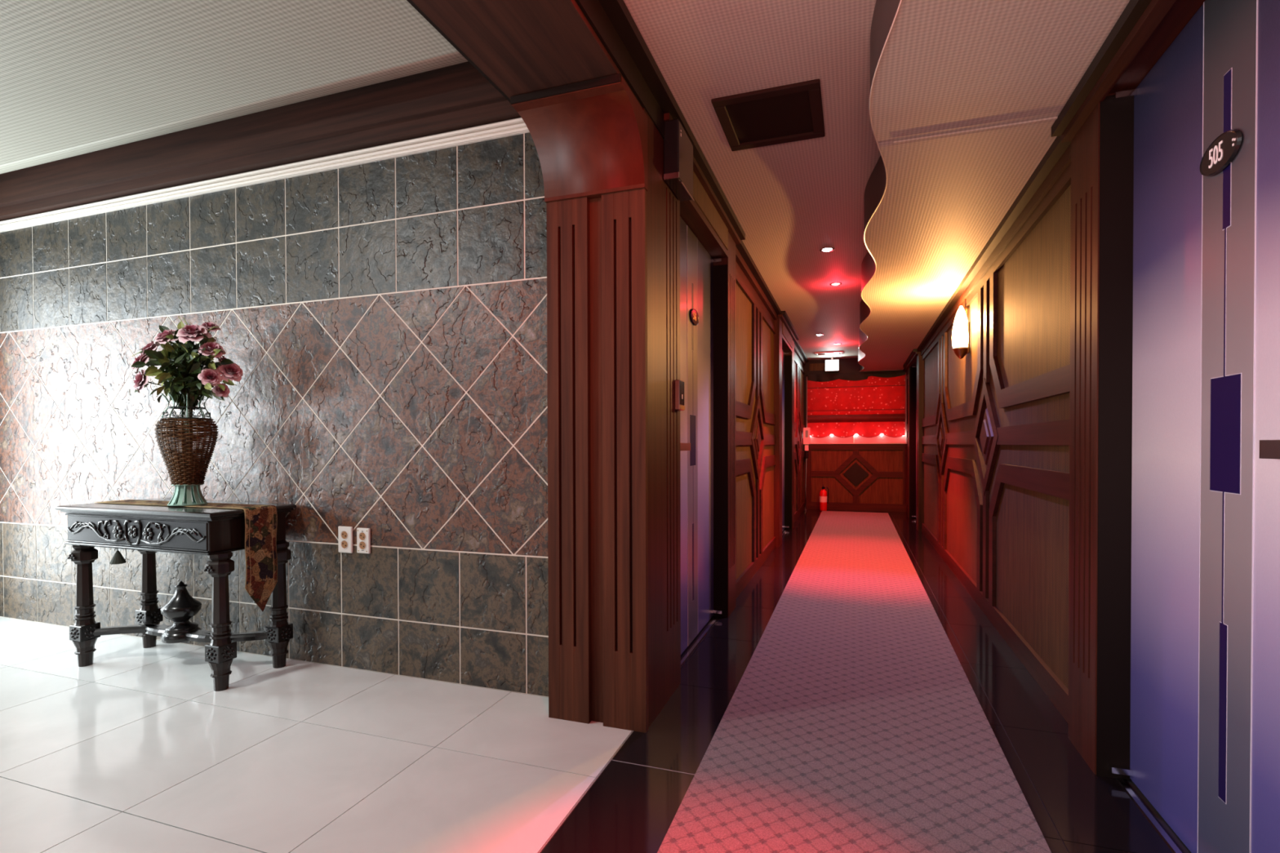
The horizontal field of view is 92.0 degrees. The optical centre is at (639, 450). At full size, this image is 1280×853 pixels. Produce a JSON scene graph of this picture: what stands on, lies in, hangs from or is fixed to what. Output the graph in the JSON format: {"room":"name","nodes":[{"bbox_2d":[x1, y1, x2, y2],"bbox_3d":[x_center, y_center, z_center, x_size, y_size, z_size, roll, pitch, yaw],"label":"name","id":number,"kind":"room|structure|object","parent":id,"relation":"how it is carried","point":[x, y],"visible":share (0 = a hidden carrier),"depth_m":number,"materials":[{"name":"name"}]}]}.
{"room":"hotel corridor","nodes":[
{"label":"hotel corridor","id":0,"kind":"room"},
{"bbox_2d":[0,0,467,173],"bbox_3d":[-3.111,-1.544,0.638,4.100,0.190,5.400,0,1,19],"label":"ceiling","id":1,"kind":"structure","parent":0,"point":[77,77],"depth_m":2.33,"materials":[{"name":"paint"}]},
{"bbox_2d":[0,132,548,697],"bbox_3d":[-2.088,-0.340,3.223,4.380,2.720,0.152,0,1,19],"label":"wall","id":2,"kind":"structure","parent":0,"point":[384,322],"depth_m":2.93,"materials":[{"name":"grey tile"}]},
{"bbox_2d":[0,61,521,221],"bbox_3d":[-2.200,-1.506,3.111,4.000,0.255,0.110,0,1,19],"label":"trim","id":3,"kind":"structure","parent":2,"relation":"attached to","point":[455,97],"depth_m":2.91,"materials":[{"name":"brown wood"}]},
{"bbox_2d":[0,117,529,232],"bbox_3d":[-2.188,-1.351,3.145,4.000,0.055,0.043,0,1,19],"label":"trim","id":4,"kind":"structure","parent":2,"relation":"attached to","point":[514,126],"depth_m":2.97,"materials":[{"name":"beige"}]},
{"bbox_2d":[337,525,352,553],"bbox_3d":[-1.381,0.415,2.898,0.080,0.123,0.016,0,1,19],"label":"wall outlet","id":5,"kind":"object","parent":2,"relation":"attached to","point":[344,534],"visible":1,"depth_m":2.89,"materials":[{"name":"white plastic"}]},
{"bbox_2d":[356,527,370,553],"bbox_3d":[-1.281,0.416,2.863,0.072,0.117,0.016,0,1,19],"label":"wall outlet","id":6,"kind":"object","parent":2,"relation":"attached to","point":[363,535],"visible":1,"depth_m":2.86,"materials":[{"name":"white plastic"}]},
{"bbox_2d":[0,508,1191,852],"bbox_3d":[-0.759,1.045,4.298,6.250,0.081,13.800,0,1,19],"label":"floor","id":7,"kind":"structure","parent":0,"point":[135,749],"depth_m":2.12,"materials":[{"name":"grey"}]},
{"bbox_2d":[54,498,296,691],"bbox_3d":[-2.200,0.641,2.950,1.039,0.766,0.425,0,1,19],"label":"console table","id":8,"kind":"object","parent":7,"relation":"on","point":[215,533],"visible":0.99,"depth_m":2.87,"materials":[{"name":"black paint"}]},
{"bbox_2d":[109,548,126,564],"bbox_3d":[-2.385,0.478,2.825,0.059,0.073,0.073,-1,1,-43],"label":"tassel","id":9,"kind":"object","parent":8,"relation":"hanging from","point":[117,558],"visible":0.94,"depth_m":2.82,"materials":[{"name":"grey"}]},
{"bbox_2d":[94,499,277,611],"bbox_3d":[-2.187,0.491,2.963,1.016,0.476,0.159,0,1,19],"label":"table runner","id":10,"kind":"object","parent":8,"relation":"on","point":[260,520],"visible":0.89,"depth_m":2.81,"materials":[{"name":"brown fabric"}]},
{"bbox_2d":[154,392,218,506],"bbox_3d":[-2.129,-0.007,2.909,0.243,0.519,0.243,-1,1,-34],"label":"wicker vase","id":11,"kind":"object","parent":10,"relation":"on","point":[186,480],"visible":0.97,"depth_m":2.85,"materials":[{"name":"brown wicker"}]},
{"bbox_2d":[130,315,243,466],"bbox_3d":[-2.138,-0.284,2.892,0.496,0.716,0.329,0,1,19],"label":"flower bouquet","id":12,"kind":"object","parent":11,"relation":"in","point":[190,376],"visible":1,"depth_m":2.84,"materials":[{"name":"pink plant"}]},
{"bbox_2d":[819,484,828,511],"bbox_3d":[2.865,0.732,9.649,0.116,0.412,0.125,0,1,-26],"label":"fire extinguisher","id":13,"kind":"object","parent":7,"relation":"on","point":[824,501],"visible":0.98,"depth_m":9.61,"materials":[{"name":"red metal"}]},
{"bbox_2d":[657,511,1051,852],"bbox_3d":[1.196,1.005,3.450,0.948,0.009,12.680,0,1,19],"label":"carpet runner","id":14,"kind":"object","parent":7,"relation":"on","point":[854,722],"visible":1,"depth_m":2.20,"materials":[{"name":"white carpet"}]},
{"bbox_2d":[663,103,808,665],"bbox_3d":[1.304,-0.372,6.260,0.320,2.700,8.110,0,1,19],"label":"wall","id":15,"kind":"structure","parent":0,"point":[710,216],"depth_m":4.66,"materials":[{"name":"black wood"}]},
{"bbox_2d":[406,0,676,138],"bbox_3d":[-0.959,-1.399,-0.022,0.480,0.417,5.360,0,1,19],"label":"trim","id":16,"kind":"structure","parent":15,"relation":"attached to","point":[519,46],"depth_m":1.87,"materials":[{"name":"brown wood"}]},
{"bbox_2d":[510,73,663,733],"bbox_3d":[-0.171,-0.124,2.292,0.401,2.300,0.489,0,1,19],"label":"pillar","id":17,"kind":"structure","parent":15,"relation":"attached to","point":[600,152],"depth_m":2.30,"materials":[{"name":"brown wood"}]},
{"bbox_2d":[662,138,680,706],"bbox_3d":[0.068,-0.173,2.604,0.140,2.389,0.258,0,1,19],"label":"trim","id":18,"kind":"structure","parent":15,"relation":"attached to","point":[671,204],"depth_m":2.57,"materials":[{"name":"brown wood"}]},
{"bbox_2d":[663,118,693,201],"bbox_3d":[0.161,-1.192,2.551,0.066,0.239,0.243,0,1,19],"label":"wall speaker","id":19,"kind":"object","parent":15,"relation":"attached to","point":[677,147],"visible":1,"depth_m":2.46,"materials":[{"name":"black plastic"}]},
{"bbox_2d":[674,379,684,410],"bbox_3d":[0.171,-0.238,2.648,0.026,0.127,0.080,0,1,19],"label":"card reader","id":20,"kind":"object","parent":15,"relation":"attached to","point":[678,384],"visible":1,"depth_m":2.61,"materials":[{"name":"brown metal"}]},
{"bbox_2d":[680,216,722,654],"bbox_3d":[0.274,-0.073,3.245,0.114,2.173,1.087,0,1,19],"label":"door","id":21,"kind":"structure","parent":15,"relation":"in","point":[696,264],"depth_m":3.32,"materials":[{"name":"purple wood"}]},
{"bbox_2d":[713,231,736,617],"bbox_3d":[0.508,-0.188,3.874,0.140,2.389,0.257,0,1,19],"label":"trim","id":22,"kind":"structure","parent":15,"relation":"attached to","point":[730,260],"depth_m":3.84,"materials":[{"name":"brown wood"}]},
{"bbox_2d":[773,315,782,546],"bbox_3d":[1.387,-0.218,6.405,0.140,2.389,0.248,0,1,19],"label":"trim","id":23,"kind":"structure","parent":15,"relation":"attached to","point":[778,323],"depth_m":6.28,"materials":[{"name":"brown wood"}]},
{"bbox_2d":[782,349,789,531],"bbox_3d":[1.597,-0.117,7.057,0.114,2.173,1.118,0,1,19],"label":"door","id":24,"kind":"structure","parent":15,"relation":"in","point":[783,352],"depth_m":7.44,"materials":[{"name":"black wood"}]},
{"bbox_2d":[784,340,794,529],"bbox_3d":[1.838,-0.233,7.706,0.140,2.389,0.270,0,1,19],"label":"trim","id":25,"kind":"structure","parent":15,"relation":"attached to","point":[792,353],"depth_m":7.66,"materials":[{"name":"brown wood"}]},
{"bbox_2d":[803,427,810,511],"bbox_3d":[2.606,0.288,9.672,0.106,1.300,0.124,0,1,19],"label":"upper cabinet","id":26,"kind":"object","parent":15,"relation":"attached to","point":[806,431],"visible":1,"depth_m":9.65,"materials":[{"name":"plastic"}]},
{"bbox_2d":[623,0,880,359],"bbox_3d":[0.962,-1.410,3.514,1.190,0.060,13.500,0,1,19],"label":"ceiling","id":27,"kind":"structure","parent":0,"point":[791,202],"depth_m":2.72,"materials":[{"name":"paint"}]},
{"bbox_2d":[711,79,825,151],"bbox_3d":[0.537,-1.361,2.534,0.405,0.014,0.430,0,1,19],"label":"ceiling vent","id":28,"kind":"object","parent":27,"relation":"attached to","point":[790,113],"visible":1,"depth_m":2.51,"materials":[{"name":"black"}]},
{"bbox_2d":[819,247,834,252],"bbox_3d":[1.288,-1.382,4.258,0.100,0.011,0.100,0,1,19],"label":"recessed light","id":29,"kind":"object","parent":27,"relation":"in","point":[824,249],"visible":1,"depth_m":4.25,"materials":[{"name":"white glass"}]},
{"bbox_2d":[814,351,843,355],"bbox_3d":[2.788,-1.438,9.114,0.400,0.016,0.240,0,1,19],"label":"ceiling light","id":30,"kind":"object","parent":27,"relation":"in","point":[837,352],"visible":1,"depth_m":9.07,"materials":[{"name":"white glass"}]},
{"bbox_2d":[825,357,839,371],"bbox_3d":[2.982,-1.346,9.602,0.207,0.211,0.044,0,1,19],"label":"exit sign","id":31,"kind":"object","parent":27,"relation":"hanging from","point":[831,365],"visible":1,"depth_m":9.58,"materials":[{"name":"white plastic"}]},
{"bbox_2d":[829,282,841,285],"bbox_3d":[1.638,-1.393,5.174,0.100,0.011,0.100,0,1,19],"label":"recessed light","id":32,"kind":"object","parent":27,"relation":"in","point":[833,283],"visible":1,"depth_m":5.16,"materials":[{"name":"white glass"}]},
{"bbox_2d":[803,357,907,511],"bbox_3d":[3.383,-0.290,9.749,1.720,2.450,0.156,0,1,19],"label":"wall","id":33,"kind":"structure","parent":0,"point":[856,477],"depth_m":9.72,"materials":[{"name":"black wood"}]},
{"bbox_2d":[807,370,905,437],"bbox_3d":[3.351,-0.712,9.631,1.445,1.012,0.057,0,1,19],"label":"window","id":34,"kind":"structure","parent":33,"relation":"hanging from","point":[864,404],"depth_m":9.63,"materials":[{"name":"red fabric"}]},
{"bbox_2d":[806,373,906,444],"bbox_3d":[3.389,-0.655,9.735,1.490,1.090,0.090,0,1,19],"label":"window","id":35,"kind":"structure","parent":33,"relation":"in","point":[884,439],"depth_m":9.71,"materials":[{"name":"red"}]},
{"bbox_2d":[857,0,1129,371],"bbox_3d":[1.620,-1.270,3.286,0.816,0.218,13.301,0,1,19],"label":"ceiling","id":36,"kind":"structure","parent":0,"point":[966,97],"depth_m":2.21,"materials":[{"name":"paint"}]},
{"bbox_2d":[902,0,1204,852],"bbox_3d":[1.987,-0.340,3.223,0.320,2.700,13.400,0,1,19],"label":"wall","id":37,"kind":"structure","parent":0,"point":[995,422],"depth_m":2.66,"materials":[{"name":"black wood"}]},
{"bbox_2d":[907,367,909,518],"bbox_3d":[3.870,-0.143,8.743,0.140,2.175,0.260,0,1,19],"label":"trim","id":38,"kind":"structure","parent":37,"relation":"attached to","point":[908,367],"depth_m":8.68,"materials":[{"name":"brown wood"}]},
{"bbox_2d":[911,365,916,518],"bbox_3d":[3.662,-0.116,8.096,0.114,2.136,1.100,0,1,19],"label":"door","id":39,"kind":"structure","parent":37,"relation":"in","point":[913,366],"depth_m":8.59,"materials":[{"name":"black wood"}]},
{"bbox_2d":[916,351,924,531],"bbox_3d":[3.424,-0.128,7.459,0.140,2.175,0.260,0,1,19],"label":"trim","id":40,"kind":"structure","parent":37,"relation":"attached to","point":[920,363],"depth_m":7.36,"materials":[{"name":"brown wood"}]},
{"bbox_2d":[951,305,969,359],"bbox_3d":[2.324,-0.858,4.476,0.120,0.383,0.120,0,1,19],"label":"wall sconce","id":41,"kind":"object","parent":37,"relation":"attached to","point":[961,329],"visible":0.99,"depth_m":4.44,"materials":[{"name":"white glass"}]},
{"bbox_2d":[1067,93,1115,774],"bbox_3d":[1.546,-0.064,2.046,0.140,2.175,0.260,0,1,19],"label":"trim","id":42,"kind":"structure","parent":37,"relation":"attached to","point":[1085,145],"depth_m":2.05,"materials":[{"name":"brown wood"}]},
{"bbox_2d":[1108,0,1279,852],"bbox_3d":[1.344,-0.037,1.417,0.114,2.136,1.060,0,1,19],"label":"door","id":43,"kind":"structure","parent":37,"relation":"in","point":[1205,739],"depth_m":1.50,"materials":[{"name":"purple wood"}]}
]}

